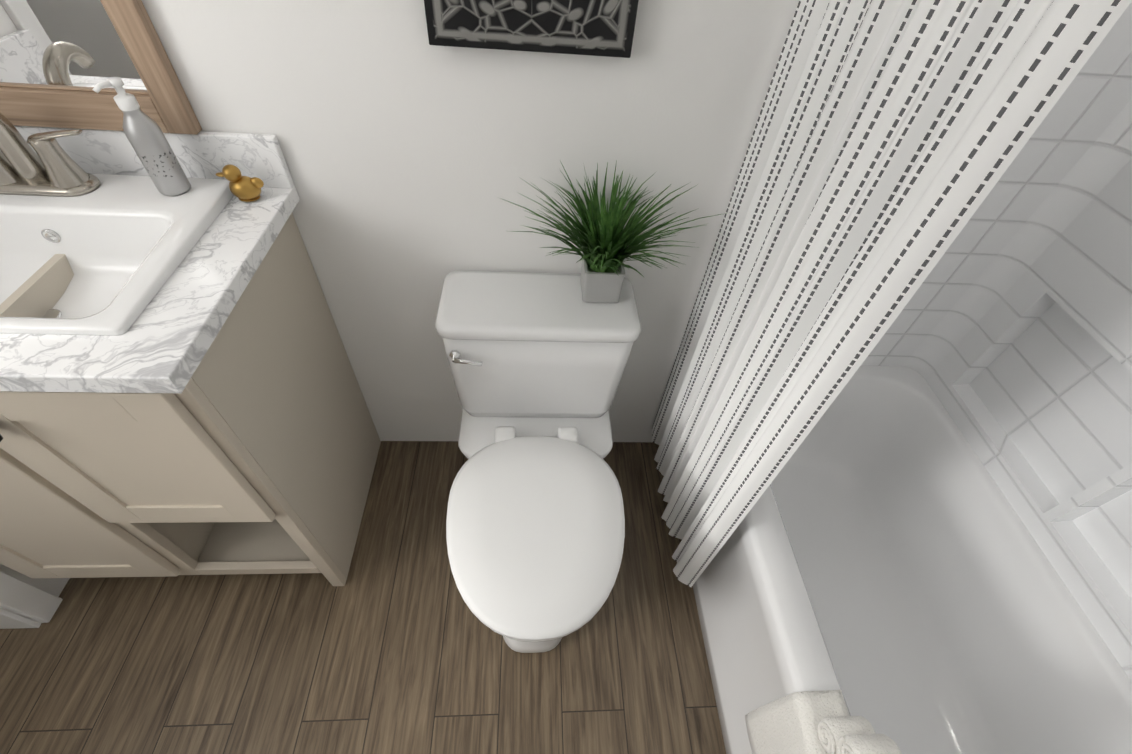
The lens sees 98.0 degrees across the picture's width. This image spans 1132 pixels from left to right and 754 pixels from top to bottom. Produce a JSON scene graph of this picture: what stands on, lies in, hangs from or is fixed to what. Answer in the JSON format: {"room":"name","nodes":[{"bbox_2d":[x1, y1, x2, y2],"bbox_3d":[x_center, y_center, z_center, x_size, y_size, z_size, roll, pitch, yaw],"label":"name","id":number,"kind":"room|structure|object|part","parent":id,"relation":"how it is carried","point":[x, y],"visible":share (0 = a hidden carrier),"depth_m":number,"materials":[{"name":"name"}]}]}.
{"room":"bathroom","nodes":[
{"label":"bathroom","id":0,"kind":"room"},
{"bbox_2d":[0,564,69,622],"bbox_3d":[-1.281,-0.049,0.252,0.120,2.337,1.370,1,49,-4],"label":"wall","id":1,"kind":"structure","parent":0,"point":[55,586],"depth_m":1.22,"materials":[{"name":"white paint"}]},
{"bbox_2d":[0,571,62,628],"bbox_3d":[-1.272,0.216,0.187,0.136,2.087,0.880,1,49,-4],"label":"door frame","id":2,"kind":"structure","parent":1,"relation":"attached to","point":[19,596],"depth_m":1.18,"materials":[{"name":"white paint"}]},
{"bbox_2d":[0,441,725,753],"bbox_3d":[-0.777,0.746,1.197,3.890,0.060,1.610,1,49,-4],"label":"floor","id":3,"kind":"structure","parent":0,"point":[394,645],"depth_m":1.22,"materials":[{"name":"brown wood"}]},
{"bbox_2d":[0,113,380,585],"bbox_3d":[-0.910,0.047,1.035,0.734,1.084,0.512,1,49,-4],"label":"bathroom vanity","id":4,"kind":"object","parent":3,"relation":"on","point":[180,392],"visible":1,"depth_m":0.87,"materials":[{"name":"beige wood"}]},
{"bbox_3d":[-0.832,0.074,0.701,0.039,0.039,0.028,1,49,-4],"label":"knob","id":5,"kind":"part","parent":4,"relation":"part of","materials":[{"name":"black"}]},
{"bbox_3d":[-1.072,0.240,0.913,0.325,0.703,0.018,1,49,-4],"label":"door","id":6,"kind":"part","parent":4,"relation":"part of","materials":[{"name":"beige paint"}]},
{"bbox_3d":[-0.727,0.149,0.828,0.307,0.408,0.018,1,49,-4],"label":"door","id":7,"kind":"part","parent":4,"relation":"part of","materials":[{"name":"beige paint"}]},
{"bbox_2d":[0,167,299,393],"bbox_3d":[-0.887,-0.182,0.781,0.734,0.031,0.500,1,49,-4],"label":"countertop","id":8,"kind":"structure","parent":4,"relation":"on","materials":[{"name":"stone"}]},
{"bbox_2d":[0,113,100,196],"bbox_3d":[-0.902,-0.359,0.775,0.228,0.159,0.136,1,49,-4],"label":"faucet","id":9,"kind":"object","parent":8,"relation":"on","point":[50,172],"depth_m":0.82,"materials":[{"name":"silver metal"}]},
{"bbox_2d":[0,166,236,358],"bbox_3d":[-0.885,-0.181,0.817,0.538,0.134,0.394,1,49,-4],"label":"sink","id":10,"kind":"object","parent":8,"relation":"in","point":[92,260],"depth_m":0.84,"materials":[{"name":"white ceramic"}]},
{"bbox_2d":[92,77,190,195],"bbox_3d":[-0.690,-0.391,0.809,0.050,0.178,0.054,1,49,-4],"label":"soap bottle","id":11,"kind":"object","parent":8,"relation":"on","point":[147,139],"visible":1,"depth_m":0.80,"materials":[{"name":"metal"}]},
{"bbox_2d":[215,164,263,201],"bbox_3d":[-0.587,-0.353,0.893,0.073,0.064,0.042,1,49,-4],"label":"bird figurine","id":12,"kind":"object","parent":8,"relation":"on","point":[245,188],"visible":1,"depth_m":0.89,"materials":[{"name":"gold metal"}]},
{"bbox_2d":[435,270,640,652],"bbox_3d":[-0.071,0.255,1.172,0.430,0.716,0.702,1,49,-4],"label":"toilet","id":13,"kind":"object","parent":3,"relation":"on","point":[535,528],"visible":1,"depth_m":1.05,"materials":[{"name":"white ceramic"}]},
{"bbox_3d":[-0.212,-0.039,1.042,0.071,0.025,0.025,1,49,-4],"label":"lever","id":14,"kind":"part","parent":13,"relation":"part of","materials":[{"name":"silver metal"}]},
{"bbox_3d":[-0.063,0.304,1.049,0.378,0.049,0.466,1,49,-4],"label":"seat","id":15,"kind":"part","parent":13,"relation":"part of","materials":[{"name":"white plastic"}]},
{"bbox_3d":[-0.069,-0.052,1.199,0.414,0.285,0.190,1,49,-4],"label":"tank","id":16,"kind":"part","parent":13,"relation":"part of","materials":[{"name":"white ceramic"}]},
{"bbox_3d":[-0.058,-0.157,1.079,0.430,0.034,0.202,1,49,-4],"label":"lid","id":17,"kind":"part","parent":13,"relation":"part of","materials":[{"name":"white ceramic"}]},
{"bbox_2d":[500,160,730,302],"bbox_3d":[0.092,-0.233,0.951,0.447,0.277,0.266,1,49,-4],"label":"potted plant","id":18,"kind":"object","parent":13,"relation":"on","point":[606,243],"visible":1,"depth_m":0.97,"materials":[{"name":"green plant"}]},
{"bbox_2d":[693,2,1131,753],"bbox_3d":[0.762,0.117,0.562,0.689,1.925,1.365,1,49,-4],"label":"tub","id":19,"kind":"object","parent":3,"relation":"on","point":[927,548],"visible":0.67,"depth_m":1.10,"materials":[{"name":"white ceramic"}]},
{"bbox_2d":[745,690,901,753],"bbox_3d":[0.429,0.678,0.817,0.092,0.352,0.246,1,49,-4],"label":"towel","id":20,"kind":"object","parent":19,"relation":"on","point":[813,722],"visible":1,"depth_m":0.82,"materials":[{"name":"white fabric"}]},
{"bbox_2d":[142,0,798,441],"bbox_3d":[-0.726,-0.602,0.784,3.890,2.337,0.120,1,49,-4],"label":"wall","id":21,"kind":"structure","parent":0,"point":[412,156],"depth_m":0.92,"materials":[{"name":"white paint"}]},
{"bbox_2d":[0,0,201,134],"bbox_3d":[-0.900,-0.740,0.505,0.568,0.921,0.022,1,49,-4],"label":"mirror","id":22,"kind":"object","parent":21,"relation":"attached to","point":[60,60],"visible":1,"depth_m":0.79,"materials":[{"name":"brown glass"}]},
{"bbox_2d":[424,0,638,57],"bbox_3d":[-0.047,-0.618,0.690,0.320,0.274,0.029,1,49,-4],"label":"picture","id":23,"kind":"object","parent":21,"relation":"attached to","point":[606,28],"visible":0.91,"depth_m":0.76,"materials":[{"name":"black"}]},
{"bbox_3d":[-0.669,0.521,-0.192,3.890,2.337,0.120,1,49,-4],"label":"wall","id":24,"kind":"structure","parent":0,"visible":0},
{"bbox_2d":[651,0,1131,586],"bbox_3d":[0.383,0.105,0.527,0.080,1.723,1.363,1,49,-4],"label":"shower curtain","id":25,"kind":"object","parent":24,"relation":"attached to","point":[889,138],"visible":1,"depth_m":0.66,"materials":[{"name":"white fabric"}]}
]}

